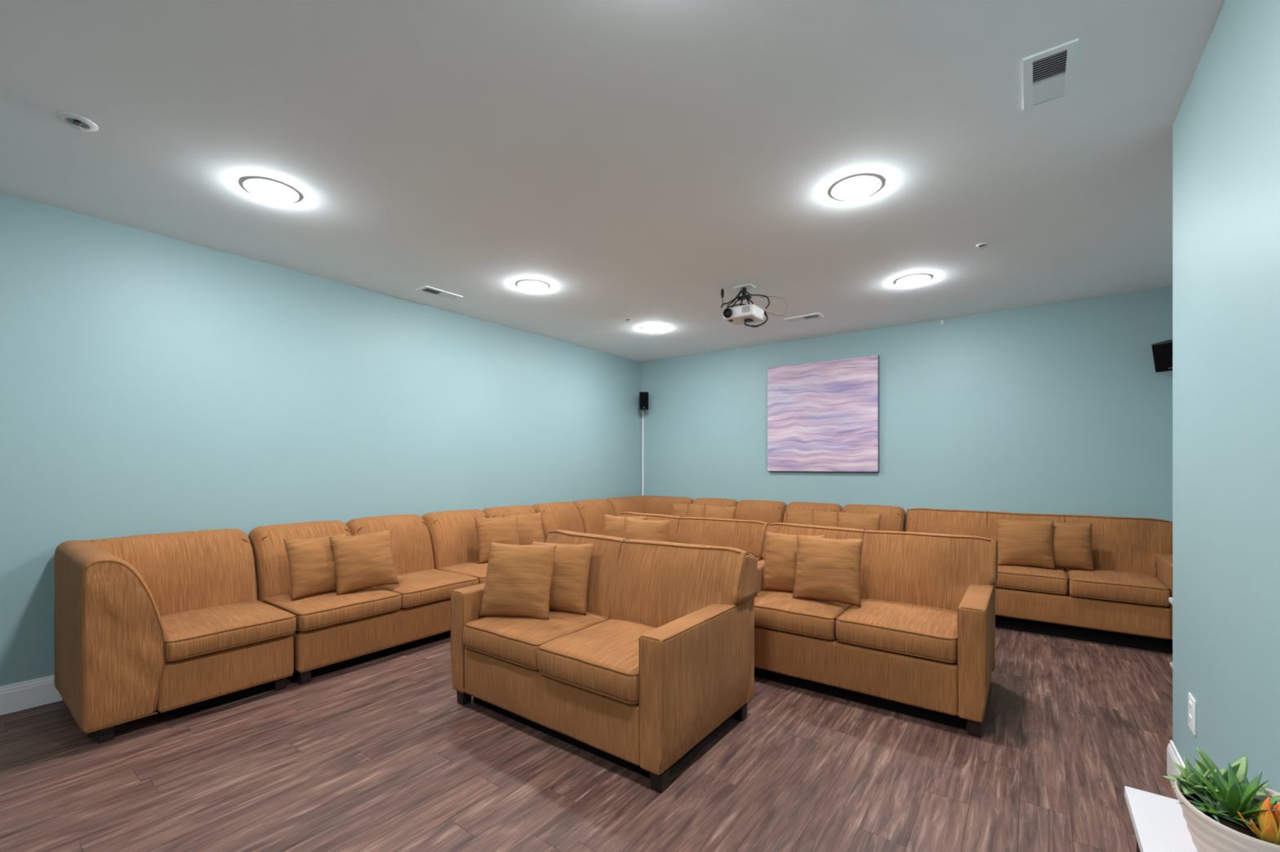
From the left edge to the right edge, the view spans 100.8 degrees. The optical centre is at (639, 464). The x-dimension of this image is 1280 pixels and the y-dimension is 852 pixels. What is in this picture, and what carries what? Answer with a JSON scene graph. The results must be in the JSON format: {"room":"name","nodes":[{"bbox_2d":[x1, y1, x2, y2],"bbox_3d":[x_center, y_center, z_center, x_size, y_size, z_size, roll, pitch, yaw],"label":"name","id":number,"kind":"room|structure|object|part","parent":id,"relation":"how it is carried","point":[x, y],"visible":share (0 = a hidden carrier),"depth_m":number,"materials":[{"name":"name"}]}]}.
{"room":"home theater room","nodes":[
{"label":"home theater room","id":0,"kind":"room"},
{"bbox_2d":[0,192,641,686],"bbox_3d":[-2.225,-0.058,4.315,0.120,2.700,7.642,0,0,36],"label":"wall","id":1,"kind":"structure","parent":0,"point":[150,383],"depth_m":3.55,"materials":[{"name":"teal paint"}]},
{"bbox_2d":[0,675,62,715],"bbox_3d":[-2.170,1.219,4.275,0.015,0.146,7.402,0,0,36],"label":"baseboard","id":2,"kind":"structure","parent":1,"relation":"attached to","point":[18,696],"depth_m":2.81,"materials":[{"name":"white paint"}]},
{"bbox_2d":[0,626,1177,851],"bbox_3d":[-0.027,1.332,2.693,5.582,0.080,7.642,0,0,36],"label":"floor","id":3,"kind":"structure","parent":0,"point":[381,754],"depth_m":2.21,"materials":[{"name":"brown wood"}]},
{"bbox_2d":[53,528,296,743],"bbox_3d":[-2.566,0.851,2.950,0.885,0.882,0.856,0,0,36],"label":"seat","id":4,"kind":"object","parent":3,"relation":"on","point":[175,623],"visible":1,"depth_m":2.72,"materials":[{"name":"fabric"}]},
{"bbox_3d":[-2.742,0.812,2.732,0.858,0.793,0.296,0,0,36],"label":"arm","id":5,"kind":"part","parent":4,"relation":"part of","materials":[{"name":"fabric"}]},
{"bbox_2d":[160,600,296,660],"bbox_3d":[-2.374,0.902,2.985,0.616,0.132,0.570,0,0,36],"label":"seat cushion","id":6,"kind":"object","parent":4,"relation":"on","point":[196,631],"depth_m":2.86,"materials":[{"name":"fabric"}]},
{"bbox_2d":[248,514,478,684],"bbox_3d":[-1.936,0.851,3.802,0.887,0.882,1.233,0,0,36],"label":"sectional sofa","id":7,"kind":"object","parent":3,"relation":"on","point":[334,632],"visible":0.65,"depth_m":3.51,"materials":[{"name":"fabric"}]},
{"bbox_2d":[283,533,346,600],"bbox_3d":[-2.094,0.657,3.471,0.185,0.368,0.397,0,0,42],"label":"throw pillow","id":8,"kind":"object","parent":7,"relation":"on","point":[311,563],"visible":0.7,"depth_m":3.38,"materials":[{"name":"fabric"}]},
{"bbox_2d":[262,586,401,630],"bbox_3d":[-2.012,0.903,3.474,0.618,0.130,0.612,0,0,36],"label":"seat cushion","id":9,"kind":"object","parent":7,"relation":"on","point":[324,611],"depth_m":3.31,"materials":[{"name":"fabric"}]},
{"bbox_2d":[328,529,399,595],"bbox_3d":[-1.857,0.650,3.577,0.402,0.388,0.181,0,0,-43],"label":"throw pillow","id":10,"kind":"object","parent":7,"relation":"on","point":[362,562],"visible":1,"depth_m":3.52,"materials":[{"name":"fabric"}]},
{"bbox_2d":[377,568,478,607],"bbox_3d":[-1.646,0.903,3.971,0.618,0.130,0.612,0,0,36],"label":"seat cushion","id":11,"kind":"object","parent":7,"relation":"on","point":[416,588],"depth_m":3.80,"materials":[{"name":"fabric"}]},
{"bbox_2d":[421,505,537,584],"bbox_3d":[-1.200,0.851,4.800,0.887,0.882,1.233,0,0,36],"label":"sectional sofa","id":12,"kind":"object","parent":3,"relation":"on","point":[453,534],"visible":0.16,"depth_m":4.56,"materials":[{"name":"fabric"}]},
{"bbox_2d":[438,560,488,584],"bbox_3d":[-1.276,0.902,4.472,0.621,0.132,0.612,0,0,36],"label":"seat cushion","id":13,"kind":"object","parent":12,"relation":"on","point":[472,568],"depth_m":4.35,"materials":[{"name":"fabric"}]},
{"bbox_2d":[474,515,519,564],"bbox_3d":[-1.240,0.648,4.644,0.400,0.386,0.180,0,0,-37],"label":"throw pillow","id":14,"kind":"object","parent":12,"relation":"on","point":[504,530],"visible":0.66,"depth_m":4.58,"materials":[{"name":"fabric"}]},
{"bbox_2d":[502,512,544,545],"bbox_3d":[-1.089,0.653,5.019,0.401,0.377,0.193,0,0,-34],"label":"throw pillow","id":15,"kind":"object","parent":12,"relation":"on","point":[530,527],"visible":0.55,"depth_m":5.00,"materials":[{"name":"fabric"}]},
{"bbox_2d":[531,498,616,538],"bbox_3d":[-0.472,0.851,5.785,0.887,0.882,1.203,0,0,36],"label":"sectional sofa","id":16,"kind":"object","parent":3,"relation":"on","point":[587,516],"visible":0.2,"depth_m":5.82,"materials":[{"name":"fabric"}]},
{"bbox_2d":[450,529,757,793],"bbox_3d":[-0.218,0.853,2.796,1.403,0.878,0.909,0,0,36],"label":"loveseat","id":17,"kind":"object","parent":3,"relation":"on","point":[660,657],"visible":0.84,"depth_m":2.52,"materials":[{"name":"fabric"}]},
{"bbox_3d":[-0.747,0.945,3.148,0.120,0.535,0.790,0,0,36],"label":"arm","id":18,"kind":"part","parent":17,"relation":"part of","materials":[{"name":"fabric"}]},
{"bbox_2d":[478,542,556,619],"bbox_3d":[-0.665,0.629,2.882,0.406,0.387,0.188,0,0,11],"label":"throw pillow","id":19,"kind":"object","parent":17,"relation":"on","point":[517,584],"visible":1,"depth_m":2.83,"materials":[{"name":"fabric"}]},
{"bbox_2d":[462,610,607,668],"bbox_3d":[-0.526,0.884,2.864,0.570,0.152,0.630,0,0,36],"label":"seat cushion","id":20,"kind":"object","parent":17,"relation":"on","point":[515,642],"depth_m":2.67,"materials":[{"name":"fabric"}]},
{"bbox_2d":[530,541,593,615],"bbox_3d":[-0.466,0.632,2.991,0.397,0.375,0.187,0,0,17],"label":"throw pillow","id":21,"kind":"object","parent":17,"relation":"on","point":[571,563],"visible":0.64,"depth_m":2.91,"materials":[{"name":"fabric"}]},
{"bbox_2d":[537,618,657,702],"bbox_3d":[-0.067,0.884,2.517,0.570,0.152,0.640,0,0,36],"label":"seat cushion","id":22,"kind":"object","parent":17,"relation":"on","point":[601,657],"depth_m":2.33,"materials":[{"name":"fabric"}]},
{"bbox_3d":[0.274,0.945,2.396,0.120,0.535,0.790,0,0,36],"label":"arm","id":23,"kind":"part","parent":17,"relation":"part of","materials":[{"name":"fabric"}]},
{"bbox_3d":[0.016,0.922,3.114,1.375,0.580,0.090,0,0,36],"label":"panel","id":24,"kind":"part","parent":17,"relation":"part of","materials":[{"name":"fabric"}]},
{"bbox_2d":[605,495,693,515],"bbox_3d":[0.118,0.852,6.633,0.847,0.881,0.850,0,0,36],"label":"seat","id":25,"kind":"object","parent":3,"relation":"on","point":[641,504],"visible":0.15,"depth_m":6.72,"materials":[{"name":"fabric"}]},
{"bbox_2d":[618,511,770,560],"bbox_3d":[0.200,0.853,4.081,1.403,0.879,0.906,0,0,36],"label":"loveseat","id":26,"kind":"object","parent":3,"relation":"on","point":[746,535],"visible":0.13,"depth_m":4.01,"materials":[{"name":"fabric"}]},
{"bbox_2d":[602,514,647,537],"bbox_3d":[-0.143,0.619,4.346,0.416,0.402,0.172,0,0,26],"label":"throw pillow","id":27,"kind":"object","parent":26,"relation":"on","point":[613,526],"visible":0.26,"depth_m":4.34,"materials":[{"name":"fabric"}]},
{"bbox_2d":[623,517,670,542],"bbox_3d":[0.032,0.618,4.067,0.412,0.401,0.173,0,0,29],"label":"throw pillow","id":28,"kind":"object","parent":26,"relation":"on","point":[637,529],"visible":0.38,"depth_m":4.03,"materials":[{"name":"fabric"}]},
{"bbox_2d":[692,497,786,524],"bbox_3d":[0.949,0.851,6.015,1.203,0.883,0.886,0,0,36],"label":"sectional sofa","id":29,"kind":"object","parent":3,"relation":"on","point":[765,511],"visible":0.15,"depth_m":6.03,"materials":[{"name":"fabric"}]},
{"bbox_2d":[671,502,701,516],"bbox_3d":[0.528,0.648,6.304,0.401,0.386,0.183,0,0,32],"label":"throw pillow","id":30,"kind":"object","parent":29,"relation":"on","point":[678,509],"visible":0.25,"depth_m":6.31,"materials":[{"name":"fabric"}]},
{"bbox_2d":[685,503,715,517],"bbox_3d":[0.679,0.648,6.116,0.402,0.384,0.181,0,0,43],"label":"throw pillow","id":31,"kind":"object","parent":29,"relation":"on","point":[693,510],"visible":0.27,"depth_m":6.12,"materials":[{"name":"fabric"}]},
{"bbox_2d":[703,504,737,519],"bbox_3d":[0.870,0.647,5.888,0.406,0.386,0.180,0,0,31],"label":"throw pillow","id":32,"kind":"object","parent":29,"relation":"on","point":[710,512],"visible":0.34,"depth_m":5.85,"materials":[{"name":"fabric"}]},
{"bbox_2d":[782,502,906,531],"bbox_3d":[1.923,0.852,5.297,1.203,0.881,0.886,0,0,36],"label":"sectional sofa","id":33,"kind":"object","parent":3,"relation":"on","point":[893,518],"visible":0.12,"depth_m":5.32,"materials":[{"name":"fabric"}]},
{"bbox_2d":[786,507,825,524],"bbox_3d":[1.685,0.648,5.448,0.402,0.385,0.182,0,0,31],"label":"throw pillow","id":34,"kind":"object","parent":33,"relation":"on","point":[804,517],"visible":0.27,"depth_m":5.45,"materials":[{"name":"fabric"}]},
{"bbox_2d":[811,509,852,527],"bbox_3d":[1.872,0.648,5.238,0.404,0.386,0.178,0,0,41],"label":"throw pillow","id":35,"kind":"object","parent":33,"relation":"on","point":[825,518],"visible":0.27,"depth_m":5.24,"materials":[{"name":"fabric"}]},
{"bbox_2d":[836,511,881,530],"bbox_3d":[2.058,0.649,5.012,0.408,0.386,0.183,0,0,31],"label":"throw pillow","id":36,"kind":"object","parent":33,"relation":"on","point":[845,520],"visible":0.31,"depth_m":4.98,"materials":[{"name":"fabric"}]},
{"bbox_2d":[754,522,997,737],"bbox_3d":[1.311,0.853,3.225,1.403,0.879,0.894,0,0,36],"label":"loveseat","id":37,"kind":"object","parent":3,"relation":"on","point":[920,642],"visible":0.81,"depth_m":2.92,"materials":[{"name":"fabric"}]},
{"bbox_3d":[0.778,0.945,3.570,0.120,0.535,0.790,0,0,36],"label":"arm","id":38,"kind":"part","parent":37,"relation":"part of","materials":[{"name":"fabric"}]},
{"bbox_2d":[761,531,825,592],"bbox_3d":[0.978,0.629,3.395,0.385,0.376,0.172,0,0,30],"label":"throw pillow","id":39,"kind":"object","parent":37,"relation":"on","point":[780,549],"visible":0.56,"depth_m":3.38,"materials":[{"name":"fabric"}]},
{"bbox_2d":[754,590,852,639],"bbox_3d":[1.000,0.884,3.288,0.570,0.152,0.627,0,0,36],"label":"seat cushion","id":40,"kind":"object","parent":37,"relation":"on","point":[777,612],"depth_m":3.05,"materials":[{"name":"fabric"}]},
{"bbox_2d":[792,534,862,607],"bbox_3d":[1.116,0.624,3.162,0.391,0.380,0.172,0,0,30],"label":"throw pillow","id":41,"kind":"object","parent":37,"relation":"on","point":[828,570],"visible":1,"depth_m":3.10,"materials":[{"name":"fabric"}]},
{"bbox_2d":[835,598,957,662],"bbox_3d":[1.464,0.885,2.948,0.570,0.151,0.620,0,0,36],"label":"seat cushion","id":42,"kind":"object","parent":37,"relation":"on","point":[908,628],"depth_m":2.77,"materials":[{"name":"fabric"}]},
{"bbox_3d":[1.798,0.945,2.817,0.120,0.535,0.790,0,0,36],"label":"arm","id":43,"kind":"part","parent":37,"relation":"part of","materials":[{"name":"fabric"}]},
{"bbox_3d":[1.541,0.922,3.536,1.375,0.580,0.090,0,0,36],"label":"panel","id":44,"kind":"part","parent":37,"relation":"part of","materials":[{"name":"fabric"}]},
{"bbox_2d":[905,508,1173,653],"bbox_3d":[3.170,0.852,4.372,1.858,0.880,0.879,0,0,36],"label":"sofa","id":45,"kind":"object","parent":3,"relation":"on","point":[1125,602],"visible":0.55,"depth_m":4.00,"materials":[{"name":"fabric"}]},
{"bbox_2d":[995,518,1055,569],"bbox_3d":[3.088,0.630,4.252,0.387,0.376,0.172,0,0,26],"label":"throw pillow","id":46,"kind":"object","parent":45,"relation":"on","point":[1020,543],"visible":1,"depth_m":4.20,"materials":[{"name":"fabric"}]},
{"bbox_2d":[995,564,1067,593],"bbox_3d":[3.104,0.885,4.282,0.529,0.151,0.617,0,0,36],"label":"seat cushion","id":47,"kind":"object","parent":45,"relation":"on","point":[1011,579],"depth_m":4.04,"materials":[{"name":"fabric"}]},
{"bbox_2d":[1032,520,1094,571],"bbox_3d":[3.340,0.635,4.188,0.378,0.368,0.170,0,0,30],"label":"throw pillow","id":48,"kind":"object","parent":45,"relation":"on","point":[1072,542],"visible":0.7,"depth_m":4.11,"materials":[{"name":"fabric"}]},
{"bbox_2d":[1066,568,1170,605],"bbox_3d":[3.530,0.885,3.958,0.529,0.151,0.633,0,0,36],"label":"seat cushion","id":49,"kind":"object","parent":45,"relation":"on","point":[1117,586],"depth_m":3.77,"materials":[{"name":"fabric"}]},
{"bbox_3d":[3.851,0.930,3.844,0.119,0.505,0.790,0,0,36],"label":"arm","id":50,"kind":"part","parent":45,"relation":"part of","materials":[{"name":"fabric"}]},
{"bbox_2d":[1124,786,1199,851],"bbox_3d":[0.950,1.017,0.761,0.278,0.550,0.953,0,0,36],"label":"side table","id":51,"kind":"object","parent":3,"relation":"on","point":[1159,824],"visible":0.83,"depth_m":1.10,"materials":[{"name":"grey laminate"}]},
{"bbox_3d":[1.129,1.030,1.177,0.035,0.525,0.035,0,0,36],"label":"leg","id":52,"kind":"part","parent":51,"relation":"part of","materials":[{"name":"white paint"}]},
{"bbox_2d":[1174,773,1279,851],"bbox_3d":[1.151,0.686,0.977,0.232,0.110,0.236,0,0,36],"label":"bowl","id":53,"kind":"object","parent":51,"relation":"on","point":[1208,835],"visible":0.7,"depth_m":0.97,"materials":[{"name":"ceramic"}]},
{"bbox_2d":[1163,756,1229,805],"bbox_3d":[1.112,0.626,1.058,0.095,0.064,0.099,0,0,36],"label":"succulent","id":54,"kind":"object","parent":53,"relation":"in","point":[1187,772],"visible":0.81,"depth_m":1.05,"materials":[{"name":"green plant"}]},
{"bbox_2d":[1177,784,1246,827],"bbox_3d":[1.085,0.644,1.004,0.095,0.040,0.098,0,0,-27],"label":"succulent","id":55,"kind":"object","parent":53,"relation":"in","point":[1210,802],"visible":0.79,"depth_m":1.01,"materials":[{"name":"green plant"}]},
{"bbox_2d":[1182,746,1271,795],"bbox_3d":[1.162,0.617,1.052,0.126,0.088,0.100,0,0,10],"label":"succulent","id":56,"kind":"object","parent":53,"relation":"in","point":[1239,766],"visible":0.38,"depth_m":1.05,"materials":[{"name":"green plant"}]},
{"bbox_2d":[1186,750,1279,825],"bbox_3d":[1.115,0.614,0.987,0.142,0.110,0.147,0,0,36],"label":"spiky succulent","id":57,"kind":"object","parent":53,"relation":"in","point":[1231,800],"visible":0.86,"depth_m":0.98,"materials":[{"name":"green plant"}]},
{"bbox_2d":[1237,778,1276,821],"bbox_3d":[1.165,0.626,0.967,0.130,0.082,0.135,0,0,12],"label":"succulent","id":58,"kind":"object","parent":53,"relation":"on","point":[1265,792],"visible":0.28,"depth_m":0.99,"materials":[{"name":"green plant"}]},
{"bbox_2d":[1237,796,1279,845],"bbox_3d":[1.102,0.627,0.929,0.075,0.086,0.057,0,0,36],"label":"succulent","id":59,"kind":"object","parent":53,"relation":"in","point":[1268,821],"visible":0.82,"depth_m":0.92,"materials":[{"name":"orange plant"}]},
{"bbox_2d":[1168,597,1173,669],"bbox_3d":[3.169,1.042,2.869,0.368,0.500,0.480,0,0,36],"label":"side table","id":60,"kind":"object","parent":3,"relation":"on","point":[1171,599],"visible":0.12,"depth_m":3.13,"materials":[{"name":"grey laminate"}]},
{"bbox_2d":[0,0,1224,361],"bbox_3d":[-0.027,-1.468,2.693,5.582,0.120,7.642,0,0,36],"label":"ceiling","id":61,"kind":"structure","parent":0,"point":[642,162],"depth_m":2.35,"materials":[{"name":"white paint"}]},
{"bbox_2d":[55,111,97,131],"bbox_3d":[-2.309,-1.395,2.175,0.120,0.026,0.120,0,0,36],"label":"sprinkler","id":62,"kind":"object","parent":61,"relation":"attached to","point":[76,122],"visible":1,"depth_m":2.17,"materials":[{"name":"white metal"}]},
{"bbox_2d":[242,177,299,203],"bbox_3d":[-1.890,-1.395,2.719,0.240,0.027,0.240,0,0,36],"label":"recessed light","id":63,"kind":"object","parent":61,"relation":"in","point":[268,189],"visible":1,"depth_m":2.69,"materials":[{"name":"white glass"}]},
{"bbox_2d":[415,285,462,300],"bbox_3d":[-1.642,-1.404,4.343,0.150,0.008,0.335,0,0,36],"label":"ceiling vent","id":64,"kind":"object","parent":61,"relation":"in","point":[431,291],"visible":1,"depth_m":4.33,"materials":[{"name":"white metal"}]},
{"bbox_2d":[517,280,548,290],"bbox_3d":[-0.841,-1.395,4.157,0.240,0.027,0.240,0,0,36],"label":"recessed light","id":65,"kind":"object","parent":61,"relation":"in","point":[529,285],"visible":1,"depth_m":4.11,"materials":[{"name":"white glass"}]},
{"bbox_2d":[641,325,665,332],"bbox_3d":[0.139,-1.395,5.473,0.240,0.027,0.240,0,0,36],"label":"recessed light","id":66,"kind":"object","parent":61,"relation":"in","point":[648,328],"visible":1,"depth_m":5.42,"materials":[{"name":"white glass"}]},
{"bbox_2d":[720,284,788,327],"bbox_3d":[0.876,-1.244,4.147,0.497,0.330,0.256,0,0,36],"label":"projector","id":67,"kind":"object","parent":61,"relation":"hanging from","point":[744,314],"visible":1,"depth_m":4.15,"materials":[{"name":"white plastic"}]},
{"bbox_3d":[0.687,-1.187,4.144,0.052,0.052,0.010,0,0,36],"label":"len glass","id":68,"kind":"part","parent":67,"relation":"part of","materials":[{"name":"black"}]},
{"bbox_3d":[0.825,-1.366,4.200,0.036,0.067,0.036,0,0,36],"label":"mount post","id":69,"kind":"part","parent":67,"relation":"part of","materials":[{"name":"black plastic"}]},
{"bbox_3d":[0.825,-1.404,4.200,0.150,0.008,0.100,0,0,36],"label":"ceiling plate","id":70,"kind":"part","parent":67,"relation":"part of","materials":[{"name":"white metal"}]},
{"bbox_3d":[0.825,-1.325,4.200,0.100,0.018,0.060,0,0,36],"label":"mount plate","id":71,"kind":"part","parent":67,"relation":"part of","materials":[{"name":"black plastic"}]},
{"bbox_2d":[742,305,750,313],"bbox_3d":[0.814,-1.192,4.064,0.063,0.048,0.008,0,0,36],"label":"grille","id":72,"kind":"object","parent":67,"relation":"attached to","point":[745,308],"depth_m":4.06,"materials":[{"name":"white plastic"}]},
{"bbox_2d":[783,312,823,323],"bbox_3d":[1.567,-1.404,5.070,0.335,0.008,0.150,0,0,36],"label":"ceiling vent","id":73,"kind":"object","parent":61,"relation":"in","point":[818,315],"visible":1,"depth_m":5.06,"materials":[{"name":"white metal"}]},
{"bbox_2d":[831,174,881,200],"bbox_3d":[1.098,-1.395,2.693,0.240,0.027,0.240,0,0,36],"label":"recessed light","id":74,"kind":"object","parent":61,"relation":"in","point":[854,188],"visible":1,"depth_m":2.66,"materials":[{"name":"white glass"}]},
{"bbox_2d":[895,274,931,285],"bbox_3d":[2.080,-1.395,4.033,0.240,0.027,0.240,0,0,36],"label":"recessed light","id":75,"kind":"object","parent":61,"relation":"in","point":[911,280],"visible":1,"depth_m":3.99,"materials":[{"name":"white glass"}]},
{"bbox_2d":[976,242,988,249],"bbox_3d":[2.190,-1.395,3.389,0.068,0.025,0.068,0,0,36],"label":"sprinkler","id":76,"kind":"object","parent":61,"relation":"attached to","point":[983,245],"visible":1,"depth_m":3.38,"materials":[{"name":"white metal"}]},
{"bbox_2d":[1022,38,1079,112],"bbox_3d":[1.488,-1.404,1.928,0.150,0.008,0.335,0,0,36],"label":"ceiling vent","id":77,"kind":"object","parent":61,"relation":"in","point":[1048,75],"visible":1,"depth_m":1.91,"materials":[{"name":"white metal"}]},
{"bbox_2d":[641,286,1173,521],"bbox_3d":[2.254,-0.058,5.684,5.462,2.700,0.120,0,0,36],"label":"wall","id":78,"kind":"structure","parent":0,"point":[1061,408],"depth_m":4.96,"materials":[{"name":"teal paint"}]},
{"bbox_2d":[642,411,644,495],"bbox_3d":[0.040,0.209,7.234,0.022,1.873,0.013,0,0,36],"label":"cable cover","id":79,"kind":"object","parent":78,"relation":"attached to","point":[642,411],"visible":0.5,"depth_m":7.23,"materials":[{"name":"white plastic"}]},
{"bbox_2d":[639,391,648,410],"bbox_3d":[0.048,-0.850,7.085,0.124,0.235,0.144,0,0,-6],"label":"wall speaker","id":80,"kind":"object","parent":78,"relation":"attached to","point":[643,396],"visible":1,"depth_m":7.02,"materials":[{"name":"black plastic"}]},
{"bbox_2d":[767,355,879,472],"bbox_3d":[1.969,-0.523,5.792,1.200,1.200,0.040,0,0,36],"label":"painting","id":81,"kind":"object","parent":78,"relation":"attached to","point":[823,416],"visible":1,"depth_m":5.75,"materials":[{"name":"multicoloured fabric"}]},
{"bbox_2d":[1151,339,1173,373],"bbox_3d":[4.088,-0.843,4.052,0.205,0.252,0.199,0,0,-22],"label":"wall speaker","id":82,"kind":"object","parent":78,"relation":"attached to","point":[1162,352],"visible":0.61,"depth_m":4.06,"materials":[{"name":"black plastic"}]},
{"bbox_2d":[1173,0,1279,792],"bbox_3d":[1.078,-0.058,0.078,0.698,2.700,4.746,0,0,36],"label":"wall","id":83,"kind":"structure","parent":0,"point":[1226,125],"depth_m":1.58,"materials":[{"name":"teal paint"}]},
{"bbox_2d":[1166,740,1185,799],"bbox_3d":[0.831,1.219,0.344,0.015,0.146,4.641,0,0,36],"label":"baseboard","id":84,"kind":"structure","parent":83,"relation":"attached to","point":[1172,754],"depth_m":2.14,"materials":[{"name":"white paint"}]},
{"bbox_2d":[1188,692,1196,735],"bbox_3d":[1.996,0.900,1.917,0.009,0.124,0.090,0,0,36],"label":"wall outlet","id":85,"kind":"object","parent":83,"relation":"attached to","point":[1192,702],"visible":1,"depth_m":1.90,"materials":[{"name":"white plastic"}]},
{"bbox_2d":[1189,701,1191,712],"bbox_3d":[1.994,0.876,1.919,0.004,0.032,0.034,0,0,36],"label":"socket","id":86,"kind":"object","parent":85,"relation":"attached to","point":[1190,702],"depth_m":1.91,"materials":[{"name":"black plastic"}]},
{"bbox_2d":[1189,714,1191,725],"bbox_3d":[1.994,0.924,1.919,0.004,0.032,0.034,0,0,36],"label":"socket","id":87,"kind":"object","parent":85,"relation":"attached to","point":[1190,715],"depth_m":1.91,"materials":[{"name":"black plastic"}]}
]}

